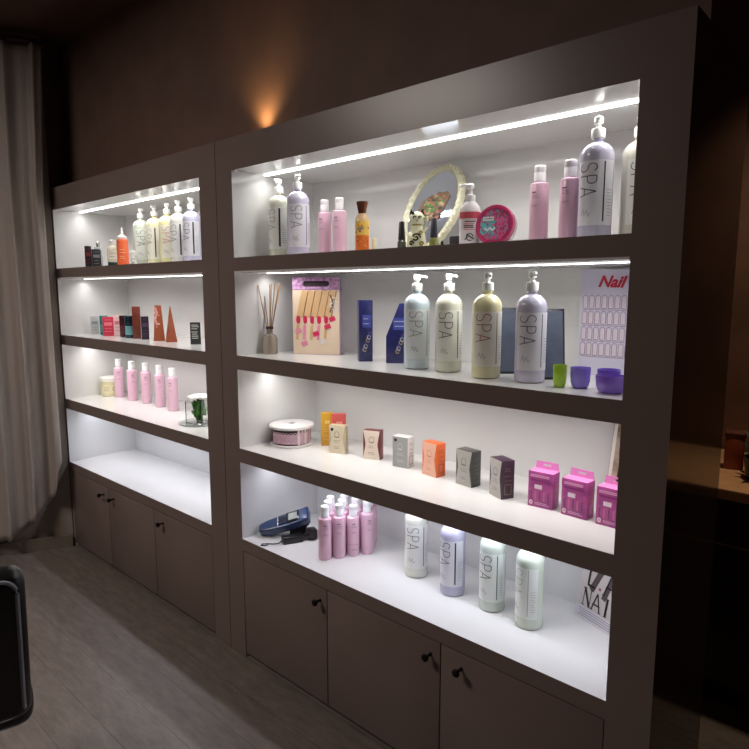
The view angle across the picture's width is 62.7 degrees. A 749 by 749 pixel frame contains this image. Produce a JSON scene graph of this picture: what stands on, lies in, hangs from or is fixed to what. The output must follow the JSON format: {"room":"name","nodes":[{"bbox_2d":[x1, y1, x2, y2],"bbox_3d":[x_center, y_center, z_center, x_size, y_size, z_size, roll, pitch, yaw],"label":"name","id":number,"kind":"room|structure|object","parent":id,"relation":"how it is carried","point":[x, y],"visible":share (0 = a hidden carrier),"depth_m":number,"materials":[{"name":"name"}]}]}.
{"room":"salon","nodes":[
{"label":"salon","id":0,"kind":"room"},
{"bbox_2d":[0,31,73,543],"bbox_3d":[-4.311,-0.297,2.754,6.009,2.950,0.408,-3,8,-23],"label":"wall","id":1,"kind":"structure","parent":0,"point":[56,518],"depth_m":3.62,"materials":[{"name":"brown paint"}]},
{"bbox_2d":[0,534,73,555],"bbox_3d":[-4.375,1.143,2.826,5.400,0.074,0.014,-3,8,-20],"label":"baseboard","id":2,"kind":"structure","parent":1,"relation":"attached to","point":[46,543],"depth_m":3.69,"materials":[{"name":"brown wood"}]},
{"bbox_2d":[0,0,130,48],"bbox_3d":[-1.581,-1.583,0.880,8.600,0.100,7.000,7,10,42],"label":"ceiling","id":3,"kind":"structure","parent":0,"point":[56,23],"depth_m":3.16,"materials":[{"name":"brown paint"}]},
{"bbox_2d":[0,34,61,541],"bbox_3d":[-2.634,-0.362,3.197,1.782,2.839,0.086,-3,8,-20],"label":"curtain","id":4,"kind":"object","parent":3,"relation":"hanging from","point":[30,441],"visible":1,"depth_m":3.45,"materials":[{"name":"grey fabric"}]},
{"bbox_2d":[0,544,748,748],"bbox_3d":[-1.581,1.440,1.290,8.600,0.100,7.000,7,10,42],"label":"floor","id":5,"kind":"structure","parent":0,"point":[115,664],"depth_m":2.42,"materials":[{"name":"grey wood"}]},
{"bbox_2d":[0,565,33,731],"bbox_3d":[-1.196,0.894,1.609,0.500,0.896,0.599,-6,10,-36],"label":"salon chair","id":6,"kind":"object","parent":5,"relation":"on","point":[16,690],"visible":1,"depth_m":1.49,"materials":[{"name":"black leather"}]},
{"bbox_2d":[50,142,230,646],"bbox_3d":[-1.127,0.041,3.307,1.749,2.131,0.527,7,10,42],"label":"display cabinet","id":7,"kind":"object","parent":5,"relation":"on","point":[148,489],"visible":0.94,"depth_m":3.31,"materials":[{"name":"beige paint"}]},
{"bbox_2d":[84,246,91,266],"bbox_3d":[-1.659,-0.679,3.563,0.036,0.128,0.031,-4,8,-24],"label":"product box","id":8,"kind":"object","parent":7,"relation":"on","point":[88,255],"visible":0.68,"depth_m":3.55,"materials":[{"name":"black"}]},
{"bbox_2d":[90,316,98,333],"bbox_3d":[-1.668,-0.295,3.665,0.046,0.108,0.031,-3,8,-24],"label":"product box","id":9,"kind":"object","parent":7,"relation":"on","point":[94,320],"visible":0.97,"depth_m":3.65,"materials":[{"name":"grey cardboard"}]},
{"bbox_2d":[91,249,101,265],"bbox_3d":[-1.585,-0.660,3.505,0.048,0.106,0.031,-3,8,-24],"label":"bottle","id":10,"kind":"object","parent":7,"relation":"on","point":[96,253],"visible":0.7,"depth_m":3.49,"materials":[{"name":"black"}]},
{"bbox_2d":[100,375,114,395],"bbox_3d":[-1.626,0.069,3.784,0.116,0.115,0.116,-3,8,-23],"label":"tub","id":11,"kind":"object","parent":7,"relation":"on","point":[107,382],"visible":0.79,"depth_m":3.73,"materials":[{"name":"beige plastic"}]},
{"bbox_2d":[102,317,113,335],"bbox_3d":[-1.526,-0.276,3.524,0.058,0.108,0.035,-3,8,-23],"label":"product box","id":12,"kind":"object","parent":7,"relation":"on","point":[108,324],"visible":1,"depth_m":3.51,"materials":[{"name":"red cardboard"}]},
{"bbox_2d":[107,240,117,264],"bbox_3d":[-1.461,-0.672,3.431,0.056,0.151,0.057,-3,8,-22],"label":"bottle","id":13,"kind":"object","parent":7,"relation":"on","point":[111,249],"visible":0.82,"depth_m":3.41,"materials":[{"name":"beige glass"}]},
{"bbox_2d":[114,359,124,396],"bbox_3d":[-1.542,0.020,3.712,0.055,0.232,0.056,-3,8,-23],"label":"lotion bottle","id":14,"kind":"object","parent":7,"relation":"on","point":[118,369],"visible":1,"depth_m":3.69,"materials":[{"name":"pink plastic"}]},
{"bbox_2d":[116,227,128,264],"bbox_3d":[-1.357,-0.685,3.312,0.060,0.209,0.060,-3,8,-22],"label":"bottle","id":15,"kind":"object","parent":7,"relation":"on","point":[121,242],"visible":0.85,"depth_m":3.29,"materials":[{"name":"orange plastic"}]},
{"bbox_2d":[124,316,132,337],"bbox_3d":[-1.340,-0.262,3.377,0.062,0.120,0.062,-3,8,-21],"label":"product box","id":16,"kind":"object","parent":7,"relation":"on","point":[127,319],"visible":0.64,"depth_m":3.35,"materials":[{"name":"blue cardboard"}]},
{"bbox_2d":[57,260,201,279],"bbox_3d":[-1.139,-0.538,3.217,1.516,0.058,0.420,7,10,42],"label":"shelf","id":17,"kind":"object","parent":7,"relation":"attached to","point":[190,269],"depth_m":3.06,"materials":[{"name":"brown paint"}]},
{"bbox_2d":[127,361,137,400],"bbox_3d":[-1.418,0.036,3.597,0.055,0.232,0.056,-5,9,-35],"label":"lotion bottle","id":18,"kind":"object","parent":7,"relation":"on","point":[132,387],"visible":1,"depth_m":3.58,"materials":[{"name":"pink plastic"}]},
{"bbox_2d":[61,332,205,364],"bbox_3d":[-1.139,-0.158,3.269,1.516,0.057,0.420,7,10,42],"label":"shelf","id":19,"kind":"object","parent":7,"relation":"attached to","point":[182,350],"depth_m":3.08,"materials":[{"name":"beige paint"}]},
{"bbox_2d":[132,306,141,338],"bbox_3d":[-1.291,-0.282,3.336,0.041,0.172,0.050,-2,8,-18],"label":"product box","id":20,"kind":"object","parent":7,"relation":"on","point":[136,318],"visible":1,"depth_m":3.31,"materials":[{"name":"red cardboard"}]},
{"bbox_2d":[66,391,208,451],"bbox_3d":[-1.139,0.220,3.320,1.516,0.058,0.420,7,10,42],"label":"shelf","id":21,"kind":"object","parent":7,"relation":"attached to","point":[148,418],"depth_m":3.23,"materials":[{"name":"beige paint"}]},
{"bbox_2d":[133,208,147,263],"bbox_3d":[-1.249,-0.734,3.298,0.085,0.308,0.086,-7,10,-40],"label":"pump bottle","id":22,"kind":"object","parent":7,"relation":"on","point":[139,226],"visible":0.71,"depth_m":3.27,"materials":[{"name":"white plastic"}]},
{"bbox_2d":[70,449,211,535],"bbox_3d":[-1.139,0.599,3.371,1.516,0.050,0.420,7,10,42],"label":"shelf","id":23,"kind":"object","parent":7,"relation":"attached to","point":[178,491],"depth_m":3.36,"materials":[{"name":"beige paint"}]},
{"bbox_2d":[141,316,148,339],"bbox_3d":[-1.220,-0.248,3.268,0.038,0.122,0.031,-3,8,-20],"label":"product box","id":24,"kind":"object","parent":7,"relation":"on","point":[144,319],"visible":1,"depth_m":3.25,"materials":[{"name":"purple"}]},
{"bbox_2d":[140,363,151,403],"bbox_3d":[-1.305,0.048,3.509,0.055,0.232,0.056,-3,8,-23],"label":"lotion bottle","id":25,"kind":"object","parent":7,"relation":"on","point":[145,375],"visible":1,"depth_m":3.49,"materials":[{"name":"pink plastic"}]},
{"bbox_2d":[146,206,159,262],"bbox_3d":[-1.142,-0.720,3.201,0.085,0.308,0.086,1,8,11],"label":"pump bottle","id":26,"kind":"object","parent":7,"relation":"on","point":[152,227],"visible":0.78,"depth_m":3.17,"materials":[{"name":"yellow plastic"}]},
{"bbox_2d":[154,305,164,340],"bbox_3d":[-1.116,-0.266,3.179,0.056,0.182,0.056,-3,8,-19],"label":"box","id":27,"kind":"object","parent":7,"relation":"on","point":[159,335],"visible":1,"depth_m":3.16,"materials":[{"name":"orange cardboard"}]},
{"bbox_2d":[154,365,165,406],"bbox_3d":[-1.185,0.063,3.395,0.055,0.232,0.056,-3,8,-19],"label":"lotion bottle","id":28,"kind":"object","parent":7,"relation":"on","point":[159,377],"visible":1,"depth_m":3.38,"materials":[{"name":"pink plastic"}]},
{"bbox_2d":[158,203,170,261],"bbox_3d":[-1.045,-0.708,3.108,0.085,0.308,0.086,-5,9,-34],"label":"pump bottle","id":29,"kind":"object","parent":7,"relation":"on","point":[164,221],"visible":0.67,"depth_m":3.08,"materials":[{"name":"yellow plastic"}]},
{"bbox_2d":[166,307,176,341],"bbox_3d":[-1.028,-0.255,3.099,0.050,0.180,0.050,-4,9,-28],"label":"box","id":30,"kind":"object","parent":7,"relation":"on","point":[171,334],"visible":1,"depth_m":3.09,"materials":[{"name":"orange cardboard"}]},
{"bbox_2d":[167,367,178,410],"bbox_3d":[-1.078,0.079,3.283,0.055,0.232,0.056,0,8,2],"label":"lotion bottle","id":31,"kind":"object","parent":7,"relation":"on","point":[172,381],"visible":1,"depth_m":3.26,"materials":[{"name":"pink plastic"}]},
{"bbox_2d":[170,200,183,261],"bbox_3d":[-0.959,-0.696,3.017,0.085,0.308,0.086,1,8,5],"label":"pump bottle","id":32,"kind":"object","parent":7,"relation":"on","point":[176,228],"visible":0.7,"depth_m":2.98,"materials":[{"name":"white plastic"}]},
{"bbox_2d":[182,197,201,260],"bbox_3d":[-0.870,-0.684,2.931,0.085,0.308,0.086,1,8,6],"label":"pump bottle","id":33,"kind":"object","parent":7,"relation":"on","point":[191,225],"visible":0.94,"depth_m":2.90,"materials":[{"name":"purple plastic"}]},
{"bbox_2d":[178,419,207,426],"bbox_3d":[-0.848,0.232,2.981,0.196,0.008,0.196,7,10,42],"label":"glass plate","id":34,"kind":"object","parent":7,"relation":"on","point":[183,422],"visible":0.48,"depth_m":2.93,"materials":[{"name":"white"}]},
{"bbox_2d":[185,393,207,424],"bbox_3d":[-0.847,0.162,2.967,0.108,0.141,0.110,3,8,22],"label":"flower vase","id":35,"kind":"object","parent":34,"relation":"on","point":[195,408],"visible":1,"depth_m":2.94,"materials":[{"name":"clear glass"}]},
{"bbox_2d":[190,322,200,343],"bbox_3d":[-0.865,-0.199,2.968,0.048,0.106,0.031,-2,8,-16],"label":"product box","id":36,"kind":"object","parent":7,"relation":"on","point":[195,332],"visible":1,"depth_m":2.95,"materials":[{"name":"black cardboard"}]},
{"bbox_2d":[215,5,748,748],"bbox_3d":[0.169,0.198,2.145,1.740,2.131,0.527,7,10,42],"label":"display cabinet","id":37,"kind":"object","parent":5,"relation":"on","point":[412,664],"visible":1,"depth_m":1.85,"materials":[{"name":"beige paint"}]},
{"bbox_2d":[257,283,279,353],"bbox_3d":[-0.433,-0.229,2.506,0.112,0.288,0.063,7,10,42],"label":"reed diffuser","id":38,"kind":"object","parent":37,"relation":"on","point":[269,340],"visible":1,"depth_m":2.49,"materials":[{"name":"clear glass"}]},
{"bbox_2d":[262,329,277,353],"bbox_3d":[-0.428,-0.138,2.513,0.062,0.106,0.062,7,10,42],"label":"bottle","id":39,"kind":"object","parent":38,"relation":"attached to","point":[269,340],"depth_m":2.49,"materials":[{"name":"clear glass"}]},
{"bbox_2d":[268,179,287,254],"bbox_3d":[-0.378,-0.619,2.450,0.085,0.308,0.086,3,8,21],"label":"pump bottle","id":40,"kind":"object","parent":37,"relation":"on","point":[278,242],"visible":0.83,"depth_m":2.42,"materials":[{"name":"beige plastic"}]},
{"bbox_2d":[259,507,310,535],"bbox_3d":[-0.375,0.620,2.577,0.220,0.122,0.085,0,8,0],"label":"terminal","id":41,"kind":"object","parent":37,"relation":"on","point":[297,521],"visible":0.99,"depth_m":2.56,"materials":[{"name":"blue plastic"}]},
{"bbox_2d":[261,526,316,545],"bbox_3d":[-0.351,0.666,2.519,0.233,0.046,0.044,-3,8,-22],"label":"power adapter","id":42,"kind":"object","parent":37,"relation":"on","point":[311,533],"visible":1,"depth_m":2.52,"materials":[{"name":"black plastic"}]},
{"bbox_2d":[269,419,313,448],"bbox_3d":[-0.347,0.246,2.580,0.188,0.088,0.188,7,10,42],"label":"reel","id":43,"kind":"object","parent":37,"relation":"on","point":[287,433],"visible":1,"depth_m":2.52,"materials":[{"name":"white"}]},
{"bbox_2d":[287,174,309,253],"bbox_3d":[-0.292,-0.605,2.353,0.085,0.308,0.086,-3,8,-22],"label":"pump bottle","id":44,"kind":"object","parent":37,"relation":"on","point":[298,219],"visible":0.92,"depth_m":2.32,"materials":[{"name":"purple plastic"}]},
{"bbox_2d":[292,277,341,354],"bbox_3d":[-0.231,-0.236,2.480,0.200,0.309,0.032,2,8,16],"label":"gift bag","id":45,"kind":"object","parent":37,"relation":"on","point":[317,304],"visible":1,"depth_m":2.46,"materials":[{"name":"beige paper"}]},
{"bbox_2d":[318,504,331,560],"bbox_3d":[-0.191,0.605,2.360,0.050,0.210,0.051,-2,8,-15],"label":"lotion bottle","id":46,"kind":"object","parent":37,"relation":"on","point":[324,521],"visible":1,"depth_m":2.34,"materials":[{"name":"pink plastic"}]},
{"bbox_2d":[318,200,331,251],"bbox_3d":[-0.188,-0.553,2.329,0.050,0.210,0.051,4,9,26],"label":"lotion bottle","id":47,"kind":"object","parent":37,"relation":"on","point":[324,216],"visible":0.84,"depth_m":2.31,"materials":[{"name":"pink plastic"}]},
{"bbox_2d":[321,412,332,445],"bbox_3d":[-0.197,0.225,2.554,0.050,0.137,0.031,-1,8,-10],"label":"product box","id":48,"kind":"object","parent":37,"relation":"on","point":[326,417],"visible":0.76,"depth_m":2.54,"materials":[{"name":"orange"}]},
{"bbox_2d":[329,423,347,453],"bbox_3d":[-0.142,0.254,2.432,0.070,0.112,0.036,3,8,18],"label":"product box","id":49,"kind":"object","parent":37,"relation":"on","point":[338,433],"visible":1,"depth_m":2.42,"materials":[{"name":"beige cardboard"}]},
{"bbox_2d":[332,503,345,558],"bbox_3d":[-0.137,0.602,2.378,0.050,0.210,0.051,-1,8,-9],"label":"lotion bottle","id":50,"kind":"object","parent":37,"relation":"on","point":[339,519],"visible":1,"depth_m":2.36,"materials":[{"name":"pink plastic"}]},
{"bbox_2d":[332,413,345,423],"bbox_3d":[-0.147,0.228,2.529,0.056,0.137,0.031,-1,8,-9],"label":"product box","id":51,"kind":"object","parent":37,"relation":"on","point":[337,418],"visible":0.25,"depth_m":2.51,"materials":[{"name":"red"}]},
{"bbox_2d":[333,197,346,251],"bbox_3d":[-0.128,-0.545,2.273,0.050,0.210,0.051,4,9,27],"label":"lotion bottle","id":52,"kind":"object","parent":37,"relation":"on","point":[339,214],"visible":0.9,"depth_m":2.25,"materials":[{"name":"pink plastic"}]},
{"bbox_2d":[347,504,358,555],"bbox_3d":[-0.083,0.605,2.396,0.048,0.201,0.048,-2,8,-14],"label":"lotion bottle","id":53,"kind":"object","parent":37,"relation":"on","point":[352,518],"visible":1,"depth_m":2.38,"materials":[{"name":"pink plastic"}]},
{"bbox_2d":[351,497,361,549],"bbox_3d":[-0.075,0.593,2.451,0.050,0.210,0.051,-2,8,-16],"label":"lotion bottle","id":54,"kind":"object","parent":37,"relation":"on","point":[356,501],"visible":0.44,"depth_m":2.43,"materials":[{"name":"pink plastic"}]},
{"bbox_2d":[355,201,368,249],"bbox_3d":[-0.042,-0.506,2.117,0.050,0.175,0.039,0,8,-1],"label":"lotion bottle","id":55,"kind":"object","parent":37,"relation":"on","point":[362,220],"visible":0.79,"depth_m":2.10,"materials":[{"name":"orange plastic"}]},
{"bbox_2d":[357,300,372,361],"bbox_3d":[-0.035,-0.160,2.247,0.050,0.222,0.051,-1,8,-8],"label":"product box","id":56,"kind":"object","parent":37,"relation":"on","point":[364,307],"visible":1,"depth_m":2.23,"materials":[{"name":"blue cardboard"}]},
{"bbox_2d":[360,501,372,554],"bbox_3d":[-0.030,0.598,2.413,0.050,0.210,0.051,-4,9,-29],"label":"lotion bottle","id":57,"kind":"object","parent":37,"relation":"on","point":[366,516],"visible":0.91,"depth_m":2.39,"materials":[{"name":"pink plastic"}]},
{"bbox_2d":[363,428,382,459],"bbox_3d":[-0.004,0.266,2.347,0.070,0.112,0.038,3,8,22],"label":"product box","id":58,"kind":"object","parent":37,"relation":"on","point":[372,438],"visible":1,"depth_m":2.33,"materials":[{"name":"beige cardboard"}]},
{"bbox_2d":[386,303,403,362],"bbox_3d":[0.097,-0.147,2.191,0.105,0.212,0.051,2,8,12],"label":"product box","id":59,"kind":"object","parent":37,"relation":"on","point":[394,337],"visible":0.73,"depth_m":2.17,"materials":[{"name":"blue cardboard"}]},
{"bbox_2d":[397,221,405,247],"bbox_3d":[0.089,-0.451,2.006,0.030,0.094,0.030,7,10,42],"label":"bottle","id":60,"kind":"object","parent":37,"relation":"on","point":[401,233],"visible":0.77,"depth_m":2.00,"materials":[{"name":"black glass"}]},
{"bbox_2d":[393,434,413,468],"bbox_3d":[0.104,0.279,2.241,0.067,0.114,0.044,5,9,34],"label":"product box","id":61,"kind":"object","parent":37,"relation":"on","point":[403,444],"visible":1,"depth_m":2.22,"materials":[{"name":"grey cardboard"}]},
{"bbox_2d":[404,514,427,577],"bbox_3d":[0.152,0.574,2.223,0.085,0.308,0.086,-1,8,-4],"label":"pump bottle","id":62,"kind":"object","parent":37,"relation":"on","point":[416,528],"visible":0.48,"depth_m":2.19,"materials":[{"name":"white plastic"}]},
{"bbox_2d":[404,275,429,368],"bbox_3d":[0.140,-0.174,2.030,0.085,0.308,0.086,-3,8,-18],"label":"pump bottle","id":63,"kind":"object","parent":37,"relation":"on","point":[416,305],"visible":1,"depth_m":2.00,"materials":[{"name":"white plastic"}]},
{"bbox_2d":[407,209,428,246],"bbox_3d":[0.140,-0.465,1.976,0.070,0.131,0.059,0,8,4],"label":"cat figurine","id":64,"kind":"object","parent":37,"relation":"on","point":[416,234],"visible":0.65,"depth_m":1.96,"materials":[{"name":"beige ceramic"}]},
{"bbox_2d":[242,512,608,719],"bbox_3d":[0.157,0.757,2.210,1.525,0.050,0.420,7,10,42],"label":"shelf","id":65,"kind":"object","parent":37,"relation":"attached to","point":[564,661],"depth_m":1.97,"materials":[{"name":"beige paint"}]},
{"bbox_2d":[240,431,614,577],"bbox_3d":[0.157,0.377,2.158,1.525,0.058,0.420,7,10,42],"label":"shelf","id":66,"kind":"object","parent":37,"relation":"attached to","point":[588,545],"depth_m":1.94,"materials":[{"name":"beige paint"}]},
{"bbox_2d":[237,350,622,423],"bbox_3d":[0.157,-0.001,2.107,1.525,0.057,0.420,7,10,42],"label":"shelf","id":67,"kind":"object","parent":37,"relation":"attached to","point":[588,403],"depth_m":1.84,"materials":[{"name":"beige paint"}]},
{"bbox_2d":[234,233,630,274],"bbox_3d":[0.157,-0.381,2.056,1.525,0.058,0.420,7,10,42],"label":"shelf","id":68,"kind":"object","parent":37,"relation":"attached to","point":[563,255],"depth_m":1.81,"materials":[{"name":"beige paint"}]},
{"bbox_2d":[429,218,437,245],"bbox_3d":[0.185,-0.439,1.919,0.030,0.094,0.030,7,10,42],"label":"bottle","id":69,"kind":"object","parent":37,"relation":"on","point":[433,240],"visible":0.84,"depth_m":1.91,"materials":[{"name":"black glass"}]},
{"bbox_2d":[422,439,445,477],"bbox_3d":[0.206,0.292,2.137,0.046,0.117,0.071,-6,10,-39],"label":"product box","id":70,"kind":"object","parent":37,"relation":"on","point":[433,451],"visible":1,"depth_m":2.12,"materials":[{"name":"orange cardboard"}]},
{"bbox_2d":[403,164,465,246],"bbox_3d":[0.200,-0.571,2.124,0.252,0.314,0.142,7,10,42],"label":"oval mirror","id":71,"kind":"object","parent":37,"relation":"on","point":[440,195],"visible":0.78,"depth_m":2.11,"materials":[{"name":"beige mirror"}]},
{"bbox_2d":[408,171,457,242],"bbox_3d":[0.200,-0.573,2.123,0.192,0.259,0.109,7,10,42],"label":"mirror glass","id":72,"kind":"object","parent":71,"relation":"attached to","point":[436,194],"depth_m":2.11,"materials":[{"name":"white"}]},
{"bbox_2d":[435,274,462,372],"bbox_3d":[0.236,-0.164,1.951,0.085,0.308,0.086,-1,8,-5],"label":"pump bottle","id":73,"kind":"object","parent":37,"relation":"on","point":[449,306],"visible":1,"depth_m":1.92,"materials":[{"name":"beige plastic"}]},
{"bbox_2d":[440,525,465,596],"bbox_3d":[0.267,0.592,2.089,0.085,0.308,0.086,4,9,25],"label":"pump bottle","id":74,"kind":"object","parent":37,"relation":"on","point":[452,541],"visible":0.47,"depth_m":2.06,"materials":[{"name":"purple plastic"}]},
{"bbox_2d":[456,446,480,487],"bbox_3d":[0.310,0.305,2.031,0.046,0.118,0.071,-6,10,-38],"label":"product box","id":75,"kind":"object","parent":37,"relation":"on","point":[468,460],"visible":1,"depth_m":2.01,"materials":[{"name":"grey cardboard"}]},
{"bbox_2d":[459,183,480,243],"bbox_3d":[0.283,-0.472,1.824,0.065,0.185,0.051,1,8,9],"label":"pump bottle","id":76,"kind":"object","parent":37,"relation":"on","point":[470,211],"visible":0.84,"depth_m":1.81,"materials":[{"name":"white plastic"}]},
{"bbox_2d":[471,273,501,378],"bbox_3d":[0.331,-0.145,1.812,0.085,0.308,0.086,0,8,-2],"label":"pump bottle","id":77,"kind":"object","parent":37,"relation":"on","point":[487,307],"visible":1,"depth_m":1.78,"materials":[{"name":"beige plastic"}]},
{"bbox_2d":[479,538,506,611],"bbox_3d":[0.383,0.606,1.988,0.085,0.308,0.086,3,8,21],"label":"pump bottle","id":78,"kind":"object","parent":37,"relation":"on","point":[493,554],"visible":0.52,"depth_m":1.96,"materials":[{"name":"white plastic"}]},
{"bbox_2d":[476,204,516,241],"bbox_3d":[0.357,-0.434,1.793,0.117,0.118,0.060,5,9,34],"label":"round tin","id":79,"kind":"object","parent":37,"relation":"on","point":[495,223],"visible":0.89,"depth_m":1.77,"materials":[{"name":"pink plastic"}]},
{"bbox_2d":[480,209,508,239],"bbox_3d":[0.345,-0.433,1.776,0.085,0.084,0.012,5,9,34],"label":"print","id":80,"kind":"object","parent":79,"relation":"attached to","point":[494,223],"depth_m":1.77,"materials":[{"name":"pink"}]},
{"bbox_2d":[489,455,514,499],"bbox_3d":[0.397,0.320,1.917,0.048,0.120,0.068,-3,8,-22],"label":"product box","id":81,"kind":"object","parent":37,"relation":"on","point":[502,468],"visible":1,"depth_m":1.89,"materials":[{"name":"grey cardboard"}]},
{"bbox_2d":[500,308,515,373],"bbox_3d":[0.416,-0.108,1.933,0.066,0.204,0.089,0,8,-2],"label":"plaque","id":82,"kind":"object","parent":37,"relation":"on","point":[508,314],"visible":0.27,"depth_m":1.90,"materials":[{"name":"black"}]},
{"bbox_2d":[515,549,544,629],"bbox_3d":[0.477,0.620,1.885,0.086,0.308,0.085,-6,10,-39],"label":"pump bottle","id":83,"kind":"object","parent":37,"relation":"on","point":[530,567],"visible":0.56,"depth_m":1.85,"materials":[{"name":"white plastic"}]},
{"bbox_2d":[514,272,546,382],"bbox_3d":[0.439,-0.133,1.723,0.085,0.308,0.086,0,8,0],"label":"pump bottle","id":84,"kind":"object","parent":37,"relation":"on","point":[531,308],"visible":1,"depth_m":1.69,"materials":[{"name":"purple plastic"}]},
{"bbox_2d":[529,165,548,238],"bbox_3d":[0.462,-0.474,1.724,0.052,0.216,0.052,7,10,42],"label":"lotion bottle","id":85,"kind":"object","parent":37,"relation":"on","point":[539,190],"visible":0.82,"depth_m":1.70,"materials":[{"name":"pink plastic"}]},
{"bbox_2d":[528,460,559,510],"bbox_3d":[0.502,0.328,1.824,0.079,0.130,0.045,6,10,40],"label":"box","id":86,"kind":"object","parent":37,"relation":"on","point":[543,481],"visible":1,"depth_m":1.81,"materials":[{"name":"pink cardboard"}]},
{"bbox_2d":[529,474,550,506],"bbox_3d":[0.487,0.342,1.810,0.065,0.093,0.001,6,10,40],"label":"print","id":87,"kind":"object","parent":86,"relation":"attached to","point":[536,486],"depth_m":1.81},
{"bbox_2d":[545,309,564,379],"bbox_3d":[0.517,-0.091,1.808,0.066,0.204,0.089,-1,8,-4],"label":"plaque","id":88,"kind":"object","parent":37,"relation":"on","point":[555,337],"visible":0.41,"depth_m":1.78,"materials":[{"name":"black"}]},
{"bbox_2d":[553,364,566,387],"bbox_3d":[0.493,0.004,1.637,0.036,0.060,0.036,7,10,42],"label":"plastic bowl","id":89,"kind":"object","parent":37,"relation":"on","point":[559,370],"visible":1,"depth_m":1.62,"materials":[{"name":"green plastic"}]},
{"bbox_2d":[558,159,578,237],"bbox_3d":[0.523,-0.464,1.649,0.052,0.216,0.052,8,11,44],"label":"lotion bottle","id":90,"kind":"object","parent":37,"relation":"on","point":[569,185],"visible":0.8,"depth_m":1.63,"materials":[{"name":"pink plastic"}]},
{"bbox_2d":[561,467,594,520],"bbox_3d":[0.579,0.338,1.748,0.045,0.130,0.079,-7,11,-43],"label":"box","id":91,"kind":"object","parent":37,"relation":"on","point":[578,489],"visible":1,"depth_m":1.73,"materials":[{"name":"pink cardboard"}]},
{"bbox_2d":[562,481,584,516],"bbox_3d":[0.561,0.352,1.736,0.001,0.093,0.065,-7,11,-43],"label":"print","id":92,"kind":"object","parent":91,"relation":"attached to","point":[572,495],"depth_m":1.74},
{"bbox_2d":[570,366,590,388],"bbox_3d":[0.544,0.008,1.625,0.052,0.055,0.052,7,10,42],"label":"plastic bowl","id":93,"kind":"object","parent":37,"relation":"on","point":[579,375],"visible":1,"depth_m":1.61,"materials":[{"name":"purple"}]},
{"bbox_2d":[575,569,611,635],"bbox_3d":[0.715,0.621,1.861,0.065,0.312,0.213,-4,9,-26],"label":"magazine","id":94,"kind":"object","parent":37,"relation":"on","point":[593,605],"visible":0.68,"depth_m":1.90,"materials":[{"name":"white paper"}]},
{"bbox_2d":[576,115,614,236],"bbox_3d":[0.570,-0.501,1.580,0.085,0.308,0.086,3,8,21],"label":"pump bottle","id":95,"kind":"object","parent":37,"relation":"on","point":[597,159],"visible":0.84,"depth_m":1.55,"materials":[{"name":"purple plastic"}]},
{"bbox_2d":[577,269,628,375],"bbox_3d":[0.728,-0.147,1.793,0.270,0.318,0.008,7,10,42],"label":"poster","id":96,"kind":"object","parent":37,"relation":"on","point":[604,292],"visible":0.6,"depth_m":1.83,"materials":[{"name":"white paper"}]},
{"bbox_2d":[595,475,617,528],"bbox_3d":[0.652,0.348,1.675,0.045,0.130,0.079,-8,11,-44],"label":"box","id":97,"kind":"object","parent":37,"relation":"on","point":[606,499],"visible":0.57,"depth_m":1.67,"materials":[{"name":"pink cardboard"}]},
{"bbox_2d":[597,489,616,525],"bbox_3d":[0.634,0.362,1.662,0.001,0.093,0.065,-8,11,-44],"label":"print","id":98,"kind":"object","parent":97,"relation":"attached to","point":[607,504],"depth_m":1.67},
{"bbox_2d":[596,374,623,393],"bbox_3d":[0.593,0.025,1.542,0.075,0.045,0.060,3,8,22],"label":"plastic bowl","id":99,"kind":"object","parent":37,"relation":"on","point":[605,383],"visible":0.91,"depth_m":1.52,"materials":[{"name":"purple plastic"}]},
{"bbox_2d":[608,423,620,481],"bbox_3d":[0.761,0.267,1.806,0.140,0.253,0.064,7,10,42],"label":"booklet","id":100,"kind":"object","parent":37,"relation":"on","point":[613,468],"visible":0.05,"depth_m":1.84,"materials":[{"name":"beige paper"}]},
{"bbox_2d":[618,117,637,233],"bbox_3d":[0.672,-0.498,1.562,0.085,0.308,0.086,-1,8,-7],"label":"pump bottle","id":101,"kind":"object","parent":37,"relation":"on","point":[629,154],"visible":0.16,"depth_m":1.55,"materials":[{"name":"beige plastic"}]},
{"bbox_2d":[702,449,748,713],"bbox_3d":[1.965,0.858,2.083,2.900,0.840,0.640,7,10,42],"label":"counter","id":102,"kind":"object","parent":5,"relation":"on","point":[726,669],"depth_m":2.28,"materials":[{"name":"black wood"}]},
{"bbox_2d":[718,449,748,503],"bbox_3d":[1.965,0.462,2.029,2.900,0.040,0.640,7,10,42],"label":"countertop","id":103,"kind":"structure","parent":102,"relation":"on","point":[733,484],"depth_m":2.27,"materials":[{"name":"brown wood"}]},
{"bbox_2d":[723,429,746,469],"bbox_3d":[1.456,0.304,2.486,0.074,0.150,0.074,5,9,32],"label":"canister","id":104,"kind":"object","parent":102,"relation":"on","point":[734,451],"visible":0.91,"depth_m":2.46,"materials":[{"name":"brown ceramic"}]},
{"bbox_2d":[739,429,748,478],"bbox_3d":[1.480,0.290,2.306,0.221,0.226,0.226,7,10,42],"label":"potted plant","id":105,"kind":"object","parent":102,"relation":"on","point":[746,456],"visible":1,"depth_m":2.34,"materials":[{"name":"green plant"}]},
{"bbox_2d":[58,0,748,183],"bbox_3d":[-0.427,-1.354,2.609,3.495,0.818,0.364,7,10,42],"label":"wall","id":106,"kind":"structure","parent":0,"point":[151,79],"depth_m":2.37,"materials":[{"name":"brown paint"}]},
{"bbox_2d":[721,51,748,452],"bbox_3d":[2.264,-0.222,2.195,4.200,2.950,0.100,7,10,42],"label":"wall","id":107,"kind":"structure","parent":0,"point":[736,411],"depth_m":2.72,"materials":[{"name":"brown paint"}]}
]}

